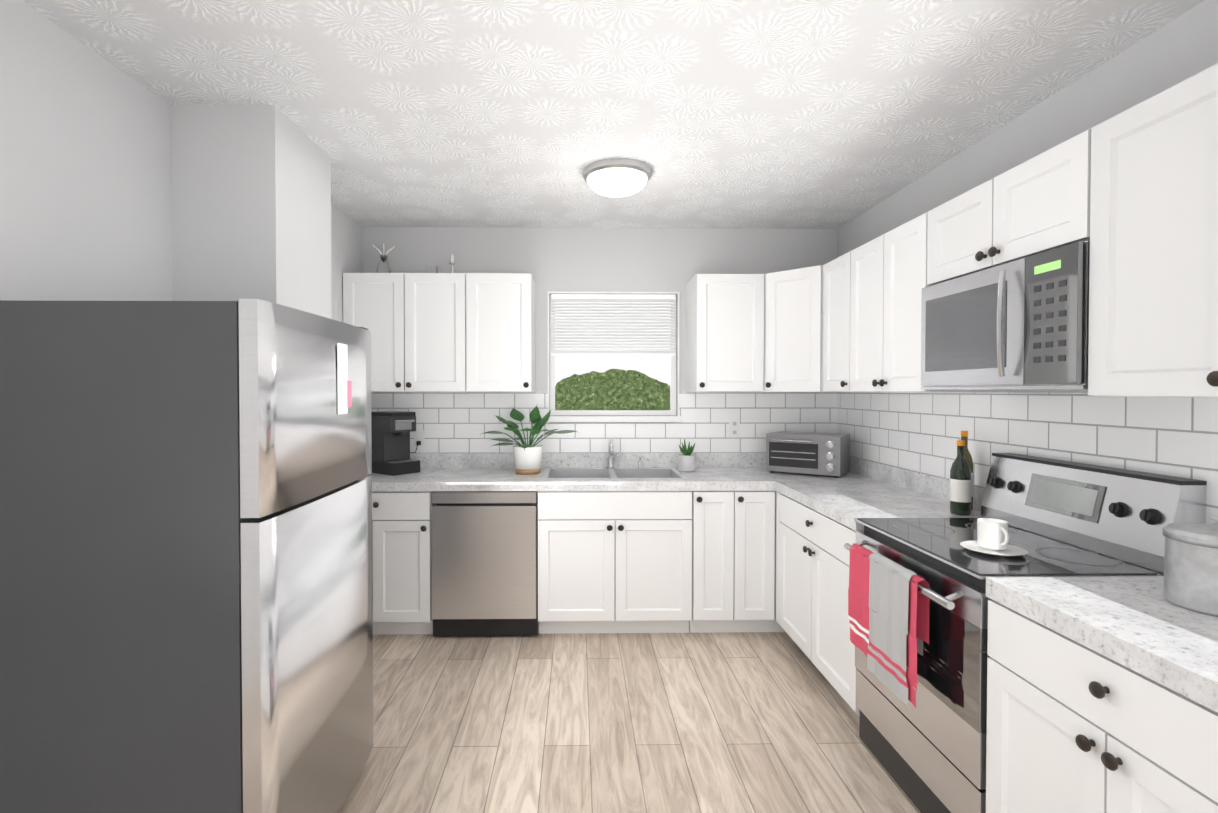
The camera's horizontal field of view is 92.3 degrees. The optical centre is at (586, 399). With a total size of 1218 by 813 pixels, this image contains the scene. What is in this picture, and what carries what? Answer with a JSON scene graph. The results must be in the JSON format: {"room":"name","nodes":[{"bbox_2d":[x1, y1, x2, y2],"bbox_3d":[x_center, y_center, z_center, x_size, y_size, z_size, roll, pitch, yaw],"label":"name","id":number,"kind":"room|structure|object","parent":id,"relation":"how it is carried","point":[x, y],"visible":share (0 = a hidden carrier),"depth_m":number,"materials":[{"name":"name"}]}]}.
{"room":"kitchen","nodes":[
{"label":"kitchen","id":0,"kind":"room"},
{"bbox_2d":[0,0,361,321],"bbox_3d":[-1.446,0.149,1.072,0.520,2.540,6.010,0,1,-1],"label":"wall","id":1,"kind":"structure","parent":0,"point":[117,184],"depth_m":2.12,"materials":[{"name":"paint"}]},
{"bbox_2d":[362,227,837,452],"bbox_3d":[0.102,0.105,4.040,3.225,2.540,0.120,0,1,-1],"label":"wall","id":2,"kind":"structure","parent":0,"point":[615,259],"depth_m":3.96,"materials":[{"name":"paint"}]},
{"bbox_2d":[343,273,534,391],"bbox_3d":[-0.922,-0.419,3.768,1.161,0.735,0.373,0,1,-1],"label":"upper cabinet","id":3,"kind":"object","parent":2,"relation":"attached to","point":[452,332],"visible":0.98,"depth_m":3.62,"materials":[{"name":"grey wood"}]},
{"bbox_2d":[372,244,394,272],"bbox_3d":[-1.300,-0.889,3.774,0.132,0.203,0.138,0,1,-1],"label":"decorative vase","id":4,"kind":"object","parent":3,"relation":"on","point":[383,266],"visible":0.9,"depth_m":3.75,"materials":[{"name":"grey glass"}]},
{"bbox_2d":[425,265,437,272],"bbox_3d":[-1.001,-0.825,3.779,0.070,0.075,0.060,0,1,-1],"label":"decorative box","id":5,"kind":"object","parent":3,"relation":"on","point":[431,268],"visible":0.64,"depth_m":3.75,"materials":[{"name":"grey"}]},
{"bbox_2d":[449,254,454,272],"bbox_3d":[-0.866,-0.862,3.781,0.060,0.150,0.058,0,1,-1],"label":"candlestick","id":6,"kind":"object","parent":3,"relation":"on","point":[451,262],"visible":0.52,"depth_m":3.77,"materials":[{"name":"silver metal"}]},
{"bbox_2d":[371,392,834,452],"bbox_3d":[0.098,0.153,3.977,3.210,0.412,0.005,0,1,-1],"label":"wall tile","id":7,"kind":"structure","parent":2,"relation":"attached to","point":[452,422],"depth_m":3.98,"materials":[{"name":"white tile"}]},
{"bbox_2d":[410,430,424,452],"bbox_3d":[-1.156,0.282,3.934,0.125,0.156,0.046,0,1,-1],"label":"outlet","id":8,"kind":"object","parent":7,"relation":"attached to","point":[419,438],"visible":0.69,"depth_m":3.95,"materials":[{"name":"white plastic"}]},
{"bbox_2d":[729,420,739,435],"bbox_3d":[1.011,0.193,3.985,0.070,0.115,0.007,0,1,-1],"label":"electrical outlet","id":9,"kind":"object","parent":7,"relation":"attached to","point":[734,427],"visible":1,"depth_m":3.98,"materials":[{"name":"white plastic"}]},
{"bbox_2d":[547,291,681,421],"bbox_3d":[0.185,-0.291,4.003,0.930,0.882,0.115,0,1,-1],"label":"window","id":10,"kind":"structure","parent":2,"relation":"in","point":[612,385],"depth_m":4.03,"materials":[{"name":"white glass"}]},
{"bbox_2d":[551,294,675,355],"bbox_3d":[0.186,-0.508,3.990,0.846,0.417,0.027,0,1,-1],"label":"window blind","id":11,"kind":"object","parent":10,"relation":"attached to","point":[640,324],"visible":0.88,"depth_m":3.99,"materials":[{"name":"white plastic"}]},
{"bbox_2d":[686,265,825,391],"bbox_3d":[1.201,-0.417,3.682,1.031,0.735,0.608,0,1,-1],"label":"upper cabinet","id":12,"kind":"object","parent":2,"relation":"attached to","point":[754,332],"visible":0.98,"depth_m":3.64,"materials":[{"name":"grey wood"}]},
{"bbox_2d":[23,0,1204,228],"bbox_3d":[0.086,-1.146,1.075,3.585,0.050,6.010,0,1,-1],"label":"ceiling","id":13,"kind":"structure","parent":0,"point":[799,114],"depth_m":2.12,"materials":[{"name":"white paint"}]},
{"bbox_2d":[583,158,650,196],"bbox_3d":[0.156,-1.091,2.942,0.340,0.114,0.340,0,1,-1],"label":"ceiling light","id":14,"kind":"object","parent":13,"relation":"attached to","point":[618,178],"visible":1,"depth_m":2.84,"materials":[{"name":"white glass"}]},
{"bbox_2d":[339,622,920,812],"bbox_3d":[0.086,1.444,1.114,3.585,0.050,6.010,0,1,-1],"label":"floor","id":15,"kind":"structure","parent":0,"point":[741,722],"depth_m":2.48,"materials":[{"name":"brown wood"}]},
{"bbox_2d":[0,299,372,812],"bbox_3d":[-1.192,0.573,1.840,0.787,1.670,0.795,0,1,-1],"label":"refrigerator","id":16,"kind":"object","parent":15,"relation":"on","point":[186,618],"visible":1,"depth_m":1.44,"materials":[{"name":"silver metal"}]},
{"bbox_2d":[372,491,432,634],"bbox_3d":[-1.199,0.950,3.653,0.602,0.860,0.620,0,1,-1],"label":"base cabinet","id":17,"kind":"object","parent":15,"relation":"on","point":[401,520],"depth_m":3.35,"materials":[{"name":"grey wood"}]},
{"bbox_2d":[431,491,537,635],"bbox_3d":[-0.591,0.952,3.651,0.605,0.858,0.602,0,1,-1],"label":"dishwasher","id":18,"kind":"object","parent":15,"relation":"on","point":[484,549],"visible":0.79,"depth_m":3.35,"materials":[{"name":"silver metal"}]},
{"bbox_2d":[538,507,695,633],"bbox_3d":[0.161,1.070,3.675,0.892,0.620,0.620,0,1,-1],"label":"base cabinet","id":19,"kind":"object","parent":15,"relation":"on","point":[656,561],"depth_m":3.37,"materials":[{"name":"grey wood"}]},
{"bbox_2d":[664,491,785,632],"bbox_3d":[1.131,0.950,3.688,1.170,0.860,0.620,0,1,-1],"label":"base cabinet","id":20,"kind":"object","parent":15,"relation":"on","point":[735,530],"depth_m":3.38,"materials":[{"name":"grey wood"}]},
{"bbox_2d":[367,452,865,491],"bbox_3d":[0.106,0.499,3.656,3.214,0.266,0.655,0,1,-1],"label":"countertop","id":21,"kind":"structure","parent":20,"relation":"on","point":[715,471],"depth_m":3.71,"materials":[{"name":"white stone"}]},
{"bbox_2d":[371,411,419,475],"bbox_3d":[-1.241,0.271,3.747,0.300,0.385,0.200,1,1,37],"label":"coffee maker","id":22,"kind":"object","parent":21,"relation":"on","point":[391,430],"visible":0.88,"depth_m":3.68,"materials":[{"name":"black plastic"}]},
{"bbox_2d":[480,404,576,474],"bbox_3d":[-0.335,0.249,3.671,0.610,0.432,0.538,0,1,-1],"label":"potted plant","id":23,"kind":"object","parent":21,"relation":"on","point":[527,458],"visible":1,"depth_m":3.66,"materials":[{"name":"green plant"}]},
{"bbox_2d":[606,439,621,467],"bbox_3d":[0.187,0.360,3.879,0.109,0.196,0.161,0,1,-1],"label":"faucet","id":24,"kind":"object","parent":21,"relation":"on","point":[611,458],"visible":1,"depth_m":3.91,"materials":[{"name":"silver metal"}]},
{"bbox_2d":[542,468,686,478],"bbox_3d":[0.166,0.547,3.677,0.854,0.170,0.464,0,1,-1],"label":"sink","id":25,"kind":"object","parent":21,"relation":"in","point":[547,473],"depth_m":3.88,"materials":[{"name":"metal"}]},
{"bbox_2d":[637,456,642,467],"bbox_3d":[0.362,0.421,3.921,0.040,0.079,0.066,0,1,-1],"label":"soap dispenser","id":26,"kind":"object","parent":21,"relation":"on","point":[639,463],"visible":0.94,"depth_m":3.92,"materials":[{"name":"silver metal"}]},
{"bbox_2d":[678,439,695,471],"bbox_3d":[0.654,0.360,3.792,0.120,0.206,0.118,0,1,-1],"label":"pot","id":27,"kind":"object","parent":21,"relation":"on","point":[687,460],"visible":1,"depth_m":3.75,"materials":[{"name":"ceramic"}]},
{"bbox_2d":[766,431,849,477],"bbox_3d":[1.408,0.340,3.713,0.440,0.248,0.375,1,1,34],"label":"toaster oven","id":28,"kind":"object","parent":21,"relation":"on","point":[816,453],"visible":1,"depth_m":3.58,"materials":[{"name":"silver metal"}]},
{"bbox_2d":[775,460,984,530],"bbox_3d":[1.411,0.454,2.873,0.627,0.153,0.950,0,1,-1],"label":"countertop","id":29,"kind":"structure","parent":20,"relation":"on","point":[870,489],"depth_m":2.91,"materials":[{"name":"white stone"}]},
{"bbox_2d":[950,440,971,515],"bbox_3d":[1.579,0.327,2.465,0.078,0.311,0.078,0,1,-1],"label":"wine bottle","id":30,"kind":"object","parent":29,"relation":"on","point":[960,486],"visible":1,"depth_m":2.44,"materials":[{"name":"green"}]},
{"bbox_2d":[961,431,973,510],"bbox_3d":[1.652,0.308,2.556,0.070,0.346,0.070,0,1,-1],"label":"oil bottle","id":31,"kind":"object","parent":29,"relation":"on","point":[964,437],"visible":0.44,"depth_m":2.53,"materials":[{"name":"brown"}]},
{"bbox_2d":[776,492,859,716],"bbox_3d":[1.397,0.962,2.902,0.650,0.861,0.996,0,1,-1],"label":"base cabinet","id":32,"kind":"object","parent":15,"relation":"on","point":[812,570],"visible":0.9,"depth_m":2.80,"materials":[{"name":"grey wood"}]},
{"bbox_2d":[844,453,1206,812],"bbox_3d":[1.379,0.804,2.021,0.722,1.162,0.749,0,1,-1],"label":"range","id":33,"kind":"object","parent":15,"relation":"on","point":[918,599],"visible":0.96,"depth_m":1.88,"materials":[{"name":"silver metal"}]},
{"bbox_2d":[960,540,1027,555],"bbox_3d":[1.307,0.481,1.878,0.180,0.012,0.180,0,1,-1],"label":"saucer","id":34,"kind":"object","parent":33,"relation":"on","point":[1010,550],"visible":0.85,"depth_m":1.87,"materials":[{"name":"white ceramic"}]},
{"bbox_2d":[977,518,1008,549],"bbox_3d":[1.308,0.432,1.868,0.082,0.085,0.111,0,1,-1],"label":"mug","id":35,"kind":"object","parent":34,"relation":"on","point":[992,533],"visible":0.94,"depth_m":1.85,"materials":[{"name":"white ceramic"}]},
{"bbox_2d":[986,600,1217,812],"bbox_3d":[1.437,0.986,1.244,0.620,0.860,0.803,0,1,-1],"label":"base cabinet","id":36,"kind":"object","parent":15,"relation":"on","point":[1073,726],"visible":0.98,"depth_m":1.30,"materials":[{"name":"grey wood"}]},
{"bbox_2d":[986,576,1217,712],"bbox_3d":[1.440,0.483,0.887,0.627,0.153,1.499,0,1,-1],"label":"countertop","id":37,"kind":"structure","parent":36,"relation":"on","point":[1143,626],"depth_m":1.33,"materials":[{"name":"white stone"}]},
{"bbox_2d":[1163,515,1217,616],"bbox_3d":[1.514,0.388,1.405,0.186,0.221,0.186,0,1,-1],"label":"canister","id":38,"kind":"object","parent":37,"relation":"on","point":[1191,566],"visible":1,"depth_m":1.38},
{"bbox_2d":[838,0,1217,487],"bbox_3d":[1.819,0.149,1.120,0.120,2.540,6.010,0,1,-1],"label":"wall","id":39,"kind":"structure","parent":0,"point":[1181,48],"depth_m":2.13,"materials":[{"name":"paint"}]},
{"bbox_2d":[823,212,1009,391],"bbox_3d":[1.538,-0.405,2.883,0.381,0.735,0.996,0,1,-1],"label":"upper cabinet","id":40,"kind":"object","parent":39,"relation":"attached to","point":[872,315],"visible":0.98,"depth_m":2.76,"materials":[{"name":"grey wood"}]},
{"bbox_2d":[927,130,1090,284],"bbox_3d":[1.551,-0.608,2.003,0.381,0.303,0.751,0,1,-1],"label":"upper cabinet","id":41,"kind":"object","parent":39,"relation":"attached to","point":[1039,204],"visible":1,"depth_m":1.90,"materials":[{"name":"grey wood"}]},
{"bbox_2d":[921,240,1089,389],"bbox_3d":[1.528,-0.242,2.008,0.426,0.415,0.749,0,1,-1],"label":"over-the-range microwave","id":42,"kind":"object","parent":41,"relation":"attached to","point":[1021,324],"visible":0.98,"depth_m":1.87,"materials":[{"name":"silver metal"}]},
{"bbox_2d":[835,392,1217,523],"bbox_3d":[1.740,0.181,2.095,0.006,0.412,3.819,0,1,-1],"label":"wall tile","id":43,"kind":"structure","parent":39,"relation":"attached to","point":[1168,436],"depth_m":2.25,"materials":[{"name":"white tile"}]},
{"bbox_2d":[1088,63,1217,397],"bbox_3d":[1.578,-0.375,1.216,0.351,0.746,0.823,0,1,-1],"label":"upper cabinet","id":44,"kind":"object","parent":39,"relation":"attached to","point":[1153,300],"visible":1,"depth_m":1.42,"materials":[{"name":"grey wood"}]}
]}

